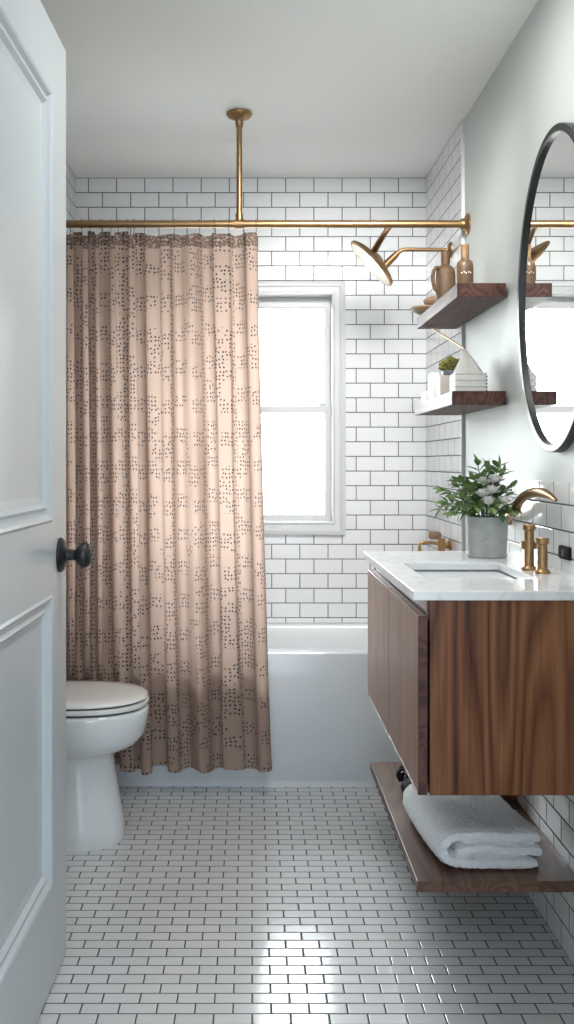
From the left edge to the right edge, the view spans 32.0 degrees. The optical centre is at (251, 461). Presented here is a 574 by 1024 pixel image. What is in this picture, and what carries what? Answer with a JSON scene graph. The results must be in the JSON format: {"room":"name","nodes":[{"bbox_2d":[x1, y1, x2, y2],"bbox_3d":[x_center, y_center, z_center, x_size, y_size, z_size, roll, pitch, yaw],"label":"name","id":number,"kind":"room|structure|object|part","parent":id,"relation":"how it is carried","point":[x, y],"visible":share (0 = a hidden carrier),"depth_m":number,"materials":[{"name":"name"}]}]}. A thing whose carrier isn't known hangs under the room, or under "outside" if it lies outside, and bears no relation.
{"room":"bathroom","nodes":[
{"label":"bathroom","id":0,"kind":"room"},
{"bbox_2d":[66,163,75,234],"bbox_3d":[-0.998,-0.025,3.915,0.445,2.450,0.970,0,0,0],"label":"wall","id":1,"kind":"structure","parent":0,"point":[70,178],"depth_m":4.27,"materials":[{"name":"tile"}]},
{"bbox_2d":[76,178,425,621],"bbox_3d":[-0.172,-0.025,4.480,2.095,2.450,0.160,0,0,0],"label":"wall","id":2,"kind":"structure","parent":0,"point":[310,578],"depth_m":4.40,"materials":[{"name":"tile"}]},
{"bbox_2d":[258,281,345,534],"bbox_3d":[-0.030,-0.236,4.460,0.880,1.113,0.161,0,0,0],"label":"window","id":3,"kind":"structure","parent":2,"relation":"in","point":[330,296],"depth_m":4.39,"materials":[{"name":"white paint"}]},
{"bbox_3d":[-0.030,-0.475,4.485,0.766,0.521,0.030,0,0,0],"label":"sash","id":4,"kind":"part","parent":3,"relation":"part of","materials":[{"name":"white glass"}]},
{"bbox_3d":[-0.030,0.007,4.450,0.766,0.512,0.030,0,0,0],"label":"sash","id":5,"kind":"part","parent":3,"relation":"part of","materials":[{"name":"white glass"}]},
{"bbox_2d":[40,0,537,177],"bbox_3d":[0.000,-1.300,1.410,3.200,0.100,6.220,0,0,0],"label":"ceiling","id":6,"kind":"structure","parent":0,"point":[331,88],"depth_m":3.28,"materials":[{"name":"paint"}]},
{"bbox_2d":[36,786,573,1023],"bbox_3d":[-0.172,1.250,2.960,2.095,0.100,3.120,0,0,0],"label":"floor","id":7,"kind":"structure","parent":0,"point":[214,904],"depth_m":2.58,"materials":[{"name":"tile"}]},
{"bbox_2d":[0,0,91,1023],"bbox_3d":[-0.480,0.098,1.941,0.192,2.181,0.963,0,0,1],"label":"door","id":8,"kind":"structure","parent":7,"relation":"on","point":[34,553],"depth_m":2.13,"materials":[{"name":"wood"}]},
{"bbox_3d":[-0.413,0.218,2.346,0.076,0.082,0.082,0,0,1],"label":"knob","id":9,"kind":"part","parent":8,"relation":"part of","materials":[{"name":"black metal"}]},
{"bbox_2d":[66,681,148,852],"bbox_3d":[-0.725,0.799,3.200,0.787,0.802,0.380,0,0,0],"label":"toilet","id":10,"kind":"object","parent":7,"relation":"on","point":[104,719],"visible":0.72,"depth_m":3.09,"materials":[{"name":"ceramic"}]},
{"bbox_3d":[-0.626,0.741,3.200,0.587,0.018,0.350,0,0,0],"label":"lid","id":11,"kind":"part","parent":10,"relation":"part of","materials":[{"name":"plastic"}]},
{"bbox_3d":[-0.616,0.763,3.200,0.569,0.014,0.352,0,0,0],"label":"seat","id":12,"kind":"part","parent":10,"relation":"part of","materials":[{"name":"plastic"}]},
{"bbox_2d":[115,622,400,785],"bbox_3d":[-0.004,0.953,4.044,1.537,0.495,0.708,0,0,0],"label":"bathtub","id":13,"kind":"object","parent":7,"relation":"on","point":[326,729],"visible":0.23,"depth_m":3.69,"materials":[{"name":"ceramic"}]},
{"bbox_2d":[426,0,573,965],"bbox_3d":[0.821,-0.025,2.840,0.109,2.450,3.120,0,0,0],"label":"wall","id":14,"kind":"structure","parent":0,"point":[530,91],"depth_m":3.02,"materials":[{"name":"paint"}]},
{"bbox_2d":[66,108,470,234],"bbox_3d":[0.000,-1.032,3.580,1.550,0.436,0.094,0,0,0],"label":"curtain rod","id":15,"kind":"object","parent":14,"relation":"attached to","point":[238,115],"visible":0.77,"depth_m":3.57,"materials":[{"name":"gold metal"}]},
{"bbox_3d":[0.000,-0.852,3.580,1.550,0.027,0.027,0,0,0],"label":"rod","id":16,"kind":"part","parent":15,"relation":"part of","materials":[{"name":"gold metal"}]},
{"bbox_2d":[351,228,452,285],"bbox_3d":[0.540,-0.770,3.838,0.395,0.181,0.323,0,0,-41],"label":"shower","id":17,"kind":"object","parent":14,"relation":"attached to","point":[368,257],"visible":0.96,"depth_m":3.83,"materials":[{"name":"gold metal"}]},
{"bbox_3d":[0.483,-0.830,3.728,0.026,0.062,0.270,0,0,-6],"label":"support arm","id":18,"kind":"part","parent":17,"relation":"part of","materials":[{"name":"gold metal"}]},
{"bbox_3d":[0.657,-0.809,3.852,0.218,0.034,0.020,0,0,0],"label":"shower arm","id":19,"kind":"part","parent":17,"relation":"part of","materials":[{"name":"gold metal"}]},
{"bbox_2d":[417,531,450,550],"bbox_3d":[0.702,0.312,3.860,0.128,0.088,0.044,0,0,0],"label":"spout","id":20,"kind":"object","parent":14,"relation":"attached to","point":[441,544],"visible":0.94,"depth_m":3.85,"materials":[{"name":"gold metal"}]},
{"bbox_3d":[0.685,0.328,3.860,0.095,0.049,0.019,0,0,0],"label":"spout","id":21,"kind":"part","parent":20,"relation":"part of","materials":[{"name":"gold metal"}]},
{"bbox_3d":[0.706,0.283,3.860,0.049,0.030,0.020,0,0,0],"label":"handle","id":22,"kind":"part","parent":20,"relation":"part of","materials":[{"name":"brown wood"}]},
{"bbox_2d":[415,391,505,414],"bbox_3d":[0.684,-0.193,3.350,0.164,0.042,0.680,0,0,0],"label":"wall shelf","id":23,"kind":"object","parent":14,"relation":"attached to","point":[453,402],"visible":1,"depth_m":3.06,"materials":[{"name":"brown wood"}]},
{"bbox_2d":[421,391,428,401],"bbox_3d":[0.648,-0.233,3.585,0.068,0.038,0.090,0,0,0],"label":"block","id":24,"kind":"object","parent":23,"relation":"on","point":[424,395],"visible":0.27,"depth_m":3.56,"materials":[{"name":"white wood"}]},
{"bbox_2d":[429,373,439,398],"bbox_3d":[0.626,-0.259,3.440,0.024,0.090,0.080,0,0,0],"label":"book","id":25,"kind":"object","parent":23,"relation":"on","point":[432,377],"visible":0.53,"depth_m":3.40,"materials":[{"name":"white paper"}]},
{"bbox_2d":[436,375,450,396],"bbox_3d":[0.652,-0.251,3.340,0.060,0.073,0.070,0,0,0],"label":"block","id":26,"kind":"object","parent":23,"relation":"on","point":[442,381],"visible":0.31,"depth_m":3.31,"materials":[{"name":"grey wood"}]},
{"bbox_2d":[438,356,459,374],"bbox_3d":[0.665,-0.320,3.331,0.087,0.066,0.083,0,0,-40],"label":"planter","id":27,"kind":"object","parent":26,"relation":"on","point":[447,366],"visible":0.67,"depth_m":3.31,"materials":[{"name":"metal"}]},
{"bbox_3d":[0.665,-0.296,3.330,0.066,0.017,0.066,0,0,0],"label":"dish","id":28,"kind":"part","parent":27,"relation":"part of","materials":[{"name":"ceramic"}]},
{"bbox_2d":[450,373,487,391],"bbox_3d":[0.683,-0.247,3.160,0.101,0.064,0.091,0,0,0],"label":"crate","id":29,"kind":"object","parent":23,"relation":"on","point":[458,381],"visible":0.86,"depth_m":3.12,"materials":[{"name":"white wood"}]},
{"bbox_2d":[453,349,482,373],"bbox_3d":[0.685,-0.318,3.160,0.096,0.078,0.092,0,0,0],"label":"ornament","id":30,"kind":"object","parent":29,"relation":"on","point":[466,364],"visible":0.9,"depth_m":3.14,"materials":[{"name":"white ceramic"}]},
{"bbox_2d":[431,327,464,348],"bbox_3d":[0.667,-0.427,3.424,0.006,0.143,0.534,0,0,-1],"label":"stick","id":31,"kind":"object","parent":30,"relation":"on","point":[456,343],"visible":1,"depth_m":3.39,"materials":[{"name":"beige wood"}]},
{"bbox_3d":[0.683,-0.277,3.160,0.098,0.004,0.088,0,0,0],"label":"box lid","id":32,"kind":"part","parent":29,"relation":"part of","materials":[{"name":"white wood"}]},
{"bbox_2d":[417,283,505,328],"bbox_3d":[0.692,-0.518,3.375,0.148,0.042,0.730,0,0,0],"label":"wall shelf","id":33,"kind":"object","parent":14,"relation":"attached to","point":[463,302],"visible":1,"depth_m":3.20,"materials":[{"name":"brown wood"}]},
{"bbox_2d":[410,305,431,314],"bbox_3d":[0.633,-0.552,3.640,0.112,0.026,0.112,0,0,0],"label":"wooden dish","id":34,"kind":"object","parent":33,"relation":"on","point":[419,309],"visible":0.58,"depth_m":3.60,"materials":[{"name":"brown wood"}]},
{"bbox_2d":[423,296,435,304],"bbox_3d":[0.660,-0.584,3.635,0.076,0.037,0.076,0,0,0],"label":"wooden dish","id":35,"kind":"object","parent":34,"relation":"on","point":[431,300],"visible":0.52,"depth_m":3.61,"materials":[{"name":"brown wood"}]},
{"bbox_2d":[431,251,455,300],"bbox_3d":[0.658,-0.633,3.450,0.088,0.188,0.068,0,0,0],"label":"jug","id":36,"kind":"object","parent":33,"relation":"on","point":[445,274],"visible":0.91,"depth_m":3.42,"materials":[{"name":"brown ceramic"}]},
{"bbox_3d":[0.629,-0.628,3.433,0.032,0.092,0.015,0,0,-21],"label":"jug handle","id":37,"kind":"part","parent":36,"relation":"part of","materials":[{"name":"brown ceramic"}]},
{"bbox_2d":[456,244,473,283],"bbox_3d":[0.664,-0.609,3.120,0.053,0.139,0.054,0,0,0],"label":"bottle","id":38,"kind":"object","parent":33,"relation":"on","point":[464,267],"visible":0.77,"depth_m":3.10,"materials":[{"name":"brown ceramic"}]},
{"bbox_2d":[461,119,464,550],"bbox_3d":[0.769,-0.025,3.646,0.012,2.450,0.008,0,0,0],"label":"trim","id":39,"kind":"structure","parent":14,"relation":"attached to","point":[462,120],"depth_m":3.64,"materials":[{"name":"white paint"}]},
{"bbox_2d":[368,567,573,794],"bbox_3d":[0.556,0.493,2.545,0.419,0.408,0.910,0,0,0],"label":"vanity cabinet","id":40,"kind":"object","parent":14,"relation":"attached to","point":[483,704],"visible":0.83,"depth_m":2.09,"materials":[{"name":"brown wood"}]},
{"bbox_3d":[0.356,0.509,2.773,0.019,0.374,0.451,0,0,0],"label":"door","id":41,"kind":"part","parent":40,"relation":"part of","materials":[{"name":"brown wood"}]},
{"bbox_3d":[0.378,0.311,2.545,0.018,0.044,0.870,0,0,0],"label":"finger rail","id":42,"kind":"part","parent":40,"relation":"part of","materials":[{"name":"brown wood"}]},
{"bbox_3d":[0.356,0.509,2.317,0.019,0.374,0.451,0,0,0],"label":"door","id":43,"kind":"part","parent":40,"relation":"part of","materials":[{"name":"brown wood"}]},
{"bbox_3d":[0.566,0.688,2.545,0.398,0.018,0.870,0,0,0],"label":"panel","id":44,"kind":"part","parent":40,"relation":"part of","materials":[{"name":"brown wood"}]},
{"bbox_2d":[363,551,573,599],"bbox_3d":[0.550,0.278,2.544,0.430,0.020,0.932,0,0,0],"label":"countertop","id":45,"kind":"structure","parent":40,"relation":"on","point":[398,567],"depth_m":2.28,"materials":[{"name":"stone"}]},
{"bbox_2d":[414,570,516,638],"bbox_3d":[0.527,0.358,2.475,0.295,0.140,0.410,0,0,0],"label":"sink basin","id":46,"kind":"object","parent":45,"relation":"in","point":[428,574],"visible":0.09,"depth_m":2.58,"materials":[{"name":"ceramic"}]},
{"bbox_2d":[429,454,523,558],"bbox_3d":[0.629,0.121,2.810,0.256,0.293,0.216,0,0,0],"label":"potted plant","id":47,"kind":"object","parent":45,"relation":"on","point":[487,532],"visible":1,"depth_m":2.77,"materials":[{"name":"green plant"}]},
{"bbox_3d":[0.630,0.094,2.810,0.184,0.166,0.141,0,0,0],"label":"stem","id":48,"kind":"part","parent":47,"relation":"part of","materials":[{"name":"green plant"}]},
{"bbox_3d":[0.641,0.111,2.761,0.049,0.076,0.051,0,0,-29],"label":"flower","id":49,"kind":"part","parent":47,"relation":"part of","materials":[{"name":"white plant"}]},
{"bbox_3d":[0.644,0.094,2.766,0.048,0.110,0.051,0,0,-35],"label":"flower","id":50,"kind":"part","parent":47,"relation":"part of","materials":[{"name":"white plant"}]},
{"bbox_3d":[0.654,0.121,2.755,0.049,0.056,0.050,0,0,-40],"label":"flower","id":51,"kind":"part","parent":47,"relation":"part of","materials":[{"name":"white plant"}]},
{"bbox_3d":[0.659,0.106,2.754,0.048,0.086,0.052,0,0,-41],"label":"flower","id":52,"kind":"part","parent":47,"relation":"part of","materials":[{"name":"white plant"}]},
{"bbox_3d":[0.666,0.091,2.760,0.049,0.116,0.047,0,0,42],"label":"flower","id":53,"kind":"part","parent":47,"relation":"part of","materials":[{"name":"white plant"}]},
{"bbox_3d":[0.688,0.122,2.757,0.058,0.054,0.047,0,0,35],"label":"flower","id":54,"kind":"part","parent":47,"relation":"part of","materials":[{"name":"white plant"}]},
{"bbox_2d":[520,524,536,570],"bbox_3d":[0.687,0.211,2.480,0.042,0.114,0.039,0,0,0],"label":"handle","id":55,"kind":"object","parent":45,"relation":"on","point":[528,544],"visible":0.93,"depth_m":2.47,"materials":[{"name":"gold metal"}]},
{"bbox_3d":[0.687,0.205,2.480,0.042,0.020,0.036,0,0,0],"label":"lever","id":56,"kind":"part","parent":55,"relation":"part of","materials":[{"name":"gold metal"}]},
{"bbox_2d":[534,537,550,573],"bbox_3d":[0.698,0.225,2.405,0.039,0.086,0.039,0,0,0],"label":"handle","id":57,"kind":"object","parent":45,"relation":"on","point":[542,555],"visible":1,"depth_m":2.39,"materials":[{"name":"gold metal"}]},
{"bbox_3d":[0.569,0.493,2.100,0.394,0.408,0.020,0,0,0],"label":"panel","id":58,"kind":"part","parent":40,"relation":"part of","materials":[{"name":"brown wood"}]},
{"bbox_2d":[370,762,573,891],"bbox_3d":[0.575,0.851,2.795,0.380,0.305,0.930,0,0,0],"label":"shelf","id":59,"kind":"object","parent":14,"relation":"attached to","point":[428,873],"visible":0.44,"depth_m":2.40,"materials":[{"name":"brown wood"}]},
{"bbox_2d":[396,765,411,791],"bbox_3d":[0.463,0.950,2.942,0.052,0.054,0.213,0,0,-5],"label":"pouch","id":60,"kind":"object","parent":59,"relation":"on","point":[401,774],"visible":0.56,"depth_m":2.99,"materials":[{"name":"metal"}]},
{"bbox_2d":[403,784,542,868],"bbox_3d":[0.553,0.927,2.585,0.280,0.104,0.404,0,0,0],"label":"folded towel","id":61,"kind":"object","parent":59,"relation":"on","point":[463,831],"visible":0.91,"depth_m":2.41,"materials":[{"name":"white fabric"}]},
{"bbox_2d":[505,488,557,524],"bbox_3d":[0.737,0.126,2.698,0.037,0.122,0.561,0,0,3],"label":"spout","id":62,"kind":"object","parent":14,"relation":"attached to","point":[530,493],"visible":0.86,"depth_m":2.63,"materials":[{"name":"gold metal"}]},
{"bbox_2d":[517,122,573,451],"bbox_3d":[0.762,-0.432,2.515,0.023,0.816,0.636,0,0,0],"label":"wall mirror","id":63,"kind":"object","parent":14,"relation":"attached to","point":[545,294],"visible":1,"depth_m":2.56,"materials":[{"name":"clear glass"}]},
{"bbox_2d":[558,545,571,560],"bbox_3d":[0.761,0.221,2.435,0.010,0.032,0.080,0,0,0],"label":"wall outlet","id":64,"kind":"object","parent":14,"relation":"attached to","point":[564,552],"visible":1,"depth_m":2.42,"materials":[{"name":"plastic"}]},
{"label":"curtain ring","id":65,"kind":"object","parent":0,"visible":0},
{"bbox_2d":[66,231,271,774],"bbox_3d":[-0.344,0.144,3.583,0.831,1.930,0.107,0,0,-1],"label":"shower curtain","id":66,"kind":"object","parent":65,"relation":"hanging from","point":[164,466],"visible":0.87,"depth_m":3.57,"materials":[{"name":"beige fabric"}]}
]}

